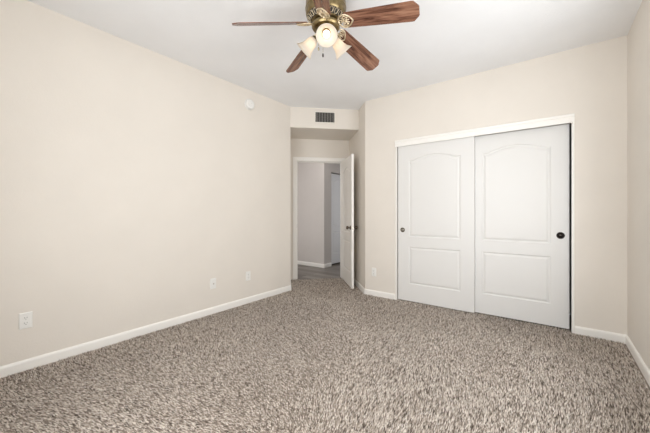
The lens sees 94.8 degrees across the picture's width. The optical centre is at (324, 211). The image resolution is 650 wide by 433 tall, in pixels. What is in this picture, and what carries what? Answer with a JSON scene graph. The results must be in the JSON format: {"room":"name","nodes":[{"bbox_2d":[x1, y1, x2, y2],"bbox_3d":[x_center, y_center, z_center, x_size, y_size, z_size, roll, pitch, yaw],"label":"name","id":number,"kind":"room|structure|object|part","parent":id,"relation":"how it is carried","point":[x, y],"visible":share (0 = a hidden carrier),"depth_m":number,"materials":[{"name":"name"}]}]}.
{"room":"empty bedroom","nodes":[
{"label":"empty bedroom","id":0,"kind":"room"},
{"bbox_2d":[0,0,289,365],"bbox_3d":[-1.669,-0.200,3.015,0.100,2.740,3.696,0,0,37],"label":"wall","id":1,"kind":"structure","parent":0,"point":[133,177],"depth_m":2.70,"materials":[{"name":"beige paint"}]},
{"bbox_2d":[19,311,32,329],"bbox_3d":[-2.210,0.802,2.208,0.012,0.118,0.073,0,0,37],"label":"electrical outlet","id":2,"kind":"object","parent":1,"relation":"attached to","point":[25,319],"visible":1,"depth_m":2.21,"materials":[{"name":"white plastic"}]},
{"bbox_2d":[0,278,290,378],"bbox_3d":[-1.453,1.130,3.262,0.446,0.080,4.130,0,0,30],"label":"baseboard","id":3,"kind":"structure","parent":1,"relation":"attached to","point":[20,366],"depth_m":2.69,"materials":[{"name":"white paint"}]},
{"bbox_2d":[210,278,215,288],"bbox_3d":[-1.280,0.822,3.432,0.019,0.118,0.073,0,0,37],"label":"plate","id":4,"kind":"object","parent":1,"relation":"attached to","point":[213,280],"visible":1,"depth_m":3.43,"materials":[{"name":"white plastic"}]},
{"bbox_2d":[246,271,250,280],"bbox_3d":[-0.983,0.820,3.830,0.012,0.118,0.073,0,0,37],"label":"electrical outlet","id":5,"kind":"object","parent":1,"relation":"attached to","point":[248,273],"visible":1,"depth_m":3.83,"materials":[{"name":"white plastic"}]},
{"bbox_2d":[245,99,253,109],"bbox_3d":[-0.960,-1.382,3.833,0.044,0.142,0.142,0,0,37],"label":"smoke detector","id":6,"kind":"object","parent":1,"relation":"attached to","point":[249,104],"visible":1,"depth_m":3.81,"materials":[{"name":"white plastic"}]},
{"bbox_2d":[298,162,327,263],"bbox_3d":[-0.585,-0.200,6.761,1.510,2.740,0.120,0,0,37],"label":"wall","id":7,"kind":"structure","parent":0,"point":[312,177],"depth_m":6.43,"materials":[{"name":"paint"}]},
{"bbox_2d":[298,261,331,267],"bbox_3d":[-0.543,1.130,6.805,1.524,0.080,0.267,0,0,37],"label":"baseboard","id":8,"kind":"structure","parent":7,"relation":"attached to","point":[299,262],"depth_m":6.41,"materials":[{"name":"white paint"}]},
{"bbox_2d":[290,139,348,279],"bbox_3d":[-0.093,-0.200,5.280,1.262,2.740,0.114,0,0,-8],"label":"wall","id":9,"kind":"structure","parent":0,"point":[298,147],"depth_m":5.20,"materials":[{"name":"beige paint"}]},
{"bbox_2d":[293,157,344,279],"bbox_3d":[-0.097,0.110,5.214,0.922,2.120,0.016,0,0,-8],"label":"trim","id":10,"kind":"structure","parent":9,"relation":"attached to","point":[295,159],"depth_m":5.15,"materials":[{"name":"white paint"}]},
{"bbox_2d":[290,107,358,140],"bbox_3d":[-0.045,-1.417,4.877,1.046,0.305,0.699,0,0,-8],"label":"soffit","id":11,"kind":"structure","parent":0,"point":[303,125],"depth_m":4.57,"materials":[{"name":"beige paint"}]},
{"bbox_2d":[315,111,334,123],"bbox_3d":[0.000,-1.432,4.525,0.318,0.176,0.010,0,0,-8],"label":"ceiling vent","id":12,"kind":"object","parent":11,"relation":"in","point":[320,117],"visible":1,"depth_m":4.53,"materials":[{"name":"grey metal"}]},
{"bbox_2d":[0,262,649,432],"bbox_3d":[0.258,1.230,4.287,5.840,0.120,7.850,0,0,37],"label":"floor","id":13,"kind":"structure","parent":0,"point":[300,316],"depth_m":2.04,"materials":[{"name":"brown"}]},
{"bbox_2d":[0,278,649,432],"bbox_3d":[0.031,1.160,2.555,4.082,0.019,4.807,0,0,37],"label":"carpet","id":14,"kind":"structure","parent":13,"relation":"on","point":[298,290],"depth_m":2.14,"materials":[{"name":"beige carpet"}]},
{"bbox_2d":[328,163,339,262],"bbox_3d":[0.730,-0.200,7.347,0.120,2.740,2.400,0,0,37],"label":"wall","id":15,"kind":"structure","parent":0,"point":[334,168],"depth_m":6.44,"materials":[{"name":"paint"}]},
{"bbox_2d":[331,173,339,263],"bbox_3d":[0.328,0.147,6.795,0.035,1.975,0.757,0,0,37],"label":"door","id":16,"kind":"structure","parent":15,"relation":"in","point":[335,179],"depth_m":6.64,"materials":[{"name":"white paint"}]},
{"bbox_2d":[28,0,641,109],"bbox_3d":[0.067,-1.620,2.210,3.840,0.100,4.506,0,0,37],"label":"ceiling","id":17,"kind":"structure","parent":0,"point":[449,39],"depth_m":2.67,"materials":[{"name":"paint"}]},
{"bbox_2d":[232,0,419,72],"bbox_3d":[-0.015,-1.333,2.144,1.252,0.475,1.236,0,0,0],"label":"ceiling fan","id":18,"kind":"object","parent":17,"relation":"hanging from","point":[325,17],"visible":1,"depth_m":2.09,"materials":[{"name":"brown wood"}]},
{"bbox_3d":[-0.384,-1.321,2.098,0.520,0.006,0.136,-8,26,-11],"label":"fan blade","id":19,"kind":"part","parent":18,"relation":"part of","materials":[{"name":"brown wood"}]},
{"bbox_3d":[-0.190,-1.321,2.523,0.136,0.006,0.520,-28,6,-30],"label":"fan blade","id":20,"kind":"part","parent":18,"relation":"part of","materials":[{"name":"brown wood"}]},
{"bbox_3d":[-0.133,-1.216,2.224,0.151,0.150,0.143,0,0,0],"label":"lamp shade","id":21,"kind":"part","parent":18,"relation":"part of","materials":[{"name":"white glass"}]},
{"bbox_3d":[-0.039,-1.321,1.782,0.136,0.006,0.520,24,10,3],"label":"fan blade","id":22,"kind":"part","parent":18,"relation":"part of","materials":[{"name":"brown wood"}]},
{"bbox_3d":[0.020,-1.217,2.047,0.136,0.150,0.150,0,0,27],"label":"lamp shade","id":23,"kind":"part","parent":18,"relation":"part of","materials":[{"name":"white glass"}]},
{"bbox_3d":[0.010,-1.237,2.077,0.050,0.064,0.067,0,0,0],"label":"bulb","id":24,"kind":"part","parent":18,"relation":"part of","materials":[{"name":"white glass"}]},
{"bbox_3d":[0.123,-1.215,2.243,0.150,0.151,0.138,0,0,0],"label":"lamp shade","id":25,"kind":"part","parent":18,"relation":"part of","materials":[{"name":"white glass"}]},
{"bbox_3d":[0.275,-1.321,2.470,0.136,0.006,0.520,-30,-27,35],"label":"fan blade","id":26,"kind":"part","parent":18,"relation":"part of","materials":[{"name":"brown wood"}]},
{"bbox_3d":[0.368,-1.321,2.012,0.520,0.006,0.136,9,-21,24],"label":"fan blade","id":27,"kind":"part","parent":18,"relation":"part of","materials":[{"name":"brown wood"}]},
{"bbox_2d":[349,102,364,287],"bbox_3d":[0.557,-0.200,4.778,0.119,2.740,1.060,0,0,-8],"label":"wall","id":28,"kind":"structure","parent":0,"point":[357,142],"depth_m":4.56,"materials":[{"name":"beige paint"}]},
{"bbox_2d":[341,154,357,288],"bbox_3d":[0.362,0.139,4.894,0.176,2.030,0.786,0,0,-8],"label":"door","id":29,"kind":"structure","parent":28,"relation":"in","point":[347,166],"depth_m":4.79,"materials":[{"name":"white paint"}]},
{"bbox_2d":[354,279,394,299],"bbox_3d":[0.561,1.130,4.587,0.258,0.080,1.425,0,0,-21],"label":"baseboard","id":30,"kind":"structure","parent":28,"relation":"attached to","point":[357,284],"depth_m":4.14,"materials":[{"name":"white paint"}]},
{"bbox_2d":[365,35,626,334],"bbox_3d":[1.702,-0.200,3.465,2.745,2.740,0.120,0,0,37],"label":"wall","id":31,"kind":"structure","parent":0,"point":[589,82],"depth_m":2.89,"materials":[{"name":"beige paint"}]},
{"bbox_2d":[372,268,375,276],"bbox_3d":[0.680,0.836,4.161,0.073,0.118,0.012,0,0,37],"label":"electrical outlet","id":32,"kind":"object","parent":31,"relation":"attached to","point":[373,269],"visible":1,"depth_m":4.15,"materials":[{"name":"white plastic"}]},
{"bbox_2d":[396,147,397,299],"bbox_3d":[0.979,0.155,4.015,0.018,2.030,0.114,0,0,37],"label":"trim","id":33,"kind":"structure","parent":31,"relation":"attached to","point":[396,147],"depth_m":3.97,"materials":[{"name":"white paint"}]},
{"bbox_2d":[398,136,474,312],"bbox_3d":[1.345,0.142,3.699,0.917,2.020,0.041,0,0,37],"label":"door","id":34,"kind":"structure","parent":31,"relation":"in","point":[436,180],"depth_m":3.65,"materials":[{"name":"white paint"}]},
{"bbox_2d":[395,113,574,146],"bbox_3d":[1.659,-0.902,3.412,1.829,0.085,0.026,0,0,37],"label":"trim","id":35,"kind":"structure","parent":31,"relation":"attached to","point":[567,118],"depth_m":3.27,"materials":[{"name":"white paint"}]},
{"bbox_2d":[475,124,568,328],"bbox_3d":[2.045,0.142,3.226,0.915,2.020,0.041,0,0,37],"label":"door","id":36,"kind":"structure","parent":31,"relation":"in","point":[522,176],"depth_m":3.17,"materials":[{"name":"white paint"}]},
{"bbox_3d":[2.345,0.234,2.977,0.068,0.068,0.006,0,0,37],"label":"finger pull","id":37,"kind":"part","parent":36,"relation":"part of","materials":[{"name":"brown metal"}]},
{"bbox_2d":[571,123,574,332],"bbox_3d":[2.421,0.155,2.922,0.022,2.030,0.119,0,0,37],"label":"trim","id":38,"kind":"structure","parent":31,"relation":"attached to","point":[573,124],"depth_m":2.87,"materials":[{"name":"white paint"}]},
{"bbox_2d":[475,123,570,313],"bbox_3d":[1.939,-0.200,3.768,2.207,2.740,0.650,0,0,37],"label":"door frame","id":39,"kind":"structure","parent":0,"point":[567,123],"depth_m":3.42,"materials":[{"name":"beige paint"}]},
{"bbox_2d":[627,0,649,369],"bbox_3d":[1.492,-0.200,0.994,0.100,2.740,4.085,0,0,37],"label":"wall","id":40,"kind":"structure","parent":0,"point":[638,37],"depth_m":2.29,"materials":[{"name":"beige paint"}]},
{"bbox_2d":[575,326,649,386],"bbox_3d":[1.308,1.130,1.133,0.359,0.080,4.085,0,0,37],"label":"baseboard","id":41,"kind":"structure","parent":40,"relation":"attached to","point":[614,337],"depth_m":2.67,"materials":[{"name":"white paint"}]}
]}

